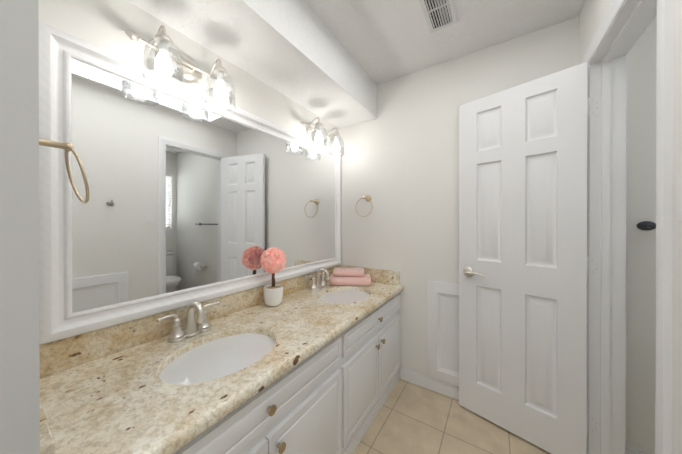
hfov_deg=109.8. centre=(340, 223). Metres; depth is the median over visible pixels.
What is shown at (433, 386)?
baseboard
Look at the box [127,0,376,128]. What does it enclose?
ceiling soffit
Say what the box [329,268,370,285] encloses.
towel stack
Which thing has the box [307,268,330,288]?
faucet
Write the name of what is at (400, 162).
wall
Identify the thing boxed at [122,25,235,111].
sconce
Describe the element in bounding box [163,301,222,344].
faucet
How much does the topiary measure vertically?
0.347 m
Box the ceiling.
[304,0,585,84]
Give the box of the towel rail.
[637,221,655,229]
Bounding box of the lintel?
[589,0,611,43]
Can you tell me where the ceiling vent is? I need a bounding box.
[419,0,456,32]
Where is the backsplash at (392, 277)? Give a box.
[339,265,398,284]
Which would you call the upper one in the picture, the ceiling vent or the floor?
the ceiling vent
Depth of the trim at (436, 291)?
1.77 m
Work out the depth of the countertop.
0.75 m
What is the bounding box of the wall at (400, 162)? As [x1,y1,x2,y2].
[339,15,656,453]
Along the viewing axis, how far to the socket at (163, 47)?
0.93 m
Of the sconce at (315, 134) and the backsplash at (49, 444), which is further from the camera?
the sconce at (315, 134)
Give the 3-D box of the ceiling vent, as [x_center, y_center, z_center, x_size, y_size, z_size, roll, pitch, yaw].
[0.528,-1.174,1.303,0.150,0.008,0.320,0,0,33]
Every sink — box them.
[155,329,282,392]
[319,289,366,304]
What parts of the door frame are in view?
outer door trim casing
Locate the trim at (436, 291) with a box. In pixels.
[427,281,458,386]
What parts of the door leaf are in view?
handle, handle, door trim hinge knuckle, door trim hinge knuckle, door trim hinge leaf, door trim hinge leaf, door trim hinge leaf, door jamb stop hinge, door jamb hinge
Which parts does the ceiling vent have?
frame, frame, frame, frame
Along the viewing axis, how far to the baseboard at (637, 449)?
1.24 m
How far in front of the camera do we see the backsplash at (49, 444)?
0.45 m
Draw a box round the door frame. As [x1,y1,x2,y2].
[581,0,673,453]
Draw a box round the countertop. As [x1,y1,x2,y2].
[40,281,402,453]
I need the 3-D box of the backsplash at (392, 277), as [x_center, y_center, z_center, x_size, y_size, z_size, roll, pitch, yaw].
[0.233,0.436,2.075,0.563,0.108,0.020,0,0,33]
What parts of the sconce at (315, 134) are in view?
plate, shade glass, bulb, shade glass, bulb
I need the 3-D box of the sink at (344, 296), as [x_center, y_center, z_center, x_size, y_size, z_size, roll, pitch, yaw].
[0.029,0.569,1.685,0.364,0.100,0.449,0,0,33]
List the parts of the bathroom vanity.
door, drawer, knob, knob, door, door, drawer, door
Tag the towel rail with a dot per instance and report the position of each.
(646, 225)
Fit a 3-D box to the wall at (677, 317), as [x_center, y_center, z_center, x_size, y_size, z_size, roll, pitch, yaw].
[0.592,0.035,0.083,0.120,2.420,2.971,0,0,33]
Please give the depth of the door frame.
0.65 m
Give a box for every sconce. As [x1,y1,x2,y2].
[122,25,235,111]
[300,117,344,156]
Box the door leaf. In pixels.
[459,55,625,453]
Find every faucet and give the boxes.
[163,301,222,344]
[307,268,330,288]
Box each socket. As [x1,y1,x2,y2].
[159,40,167,50]
[217,71,223,80]
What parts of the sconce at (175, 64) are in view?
arm, shade glass, bulb, plate, arm, shade glass, bulb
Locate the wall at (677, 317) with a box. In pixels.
[579,0,681,453]
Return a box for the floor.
[353,378,550,453]
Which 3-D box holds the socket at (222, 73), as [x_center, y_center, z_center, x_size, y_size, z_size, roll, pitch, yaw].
[-0.573,-0.698,1.137,0.029,0.038,0.029,0,0,33]
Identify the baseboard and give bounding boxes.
[401,368,458,399]
[626,444,653,453]
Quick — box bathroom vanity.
[171,289,403,453]
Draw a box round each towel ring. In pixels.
[39,138,88,203]
[356,195,372,216]
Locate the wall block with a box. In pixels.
[0,0,39,453]
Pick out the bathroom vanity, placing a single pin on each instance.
(310, 364)
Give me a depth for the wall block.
0.36 m
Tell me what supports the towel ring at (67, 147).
attached to the wall block
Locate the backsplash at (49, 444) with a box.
[40,397,58,453]
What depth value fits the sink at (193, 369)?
0.92 m
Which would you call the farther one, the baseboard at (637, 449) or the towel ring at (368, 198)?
the towel ring at (368, 198)
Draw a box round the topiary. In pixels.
[260,247,285,306]
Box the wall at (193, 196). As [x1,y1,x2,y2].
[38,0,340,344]

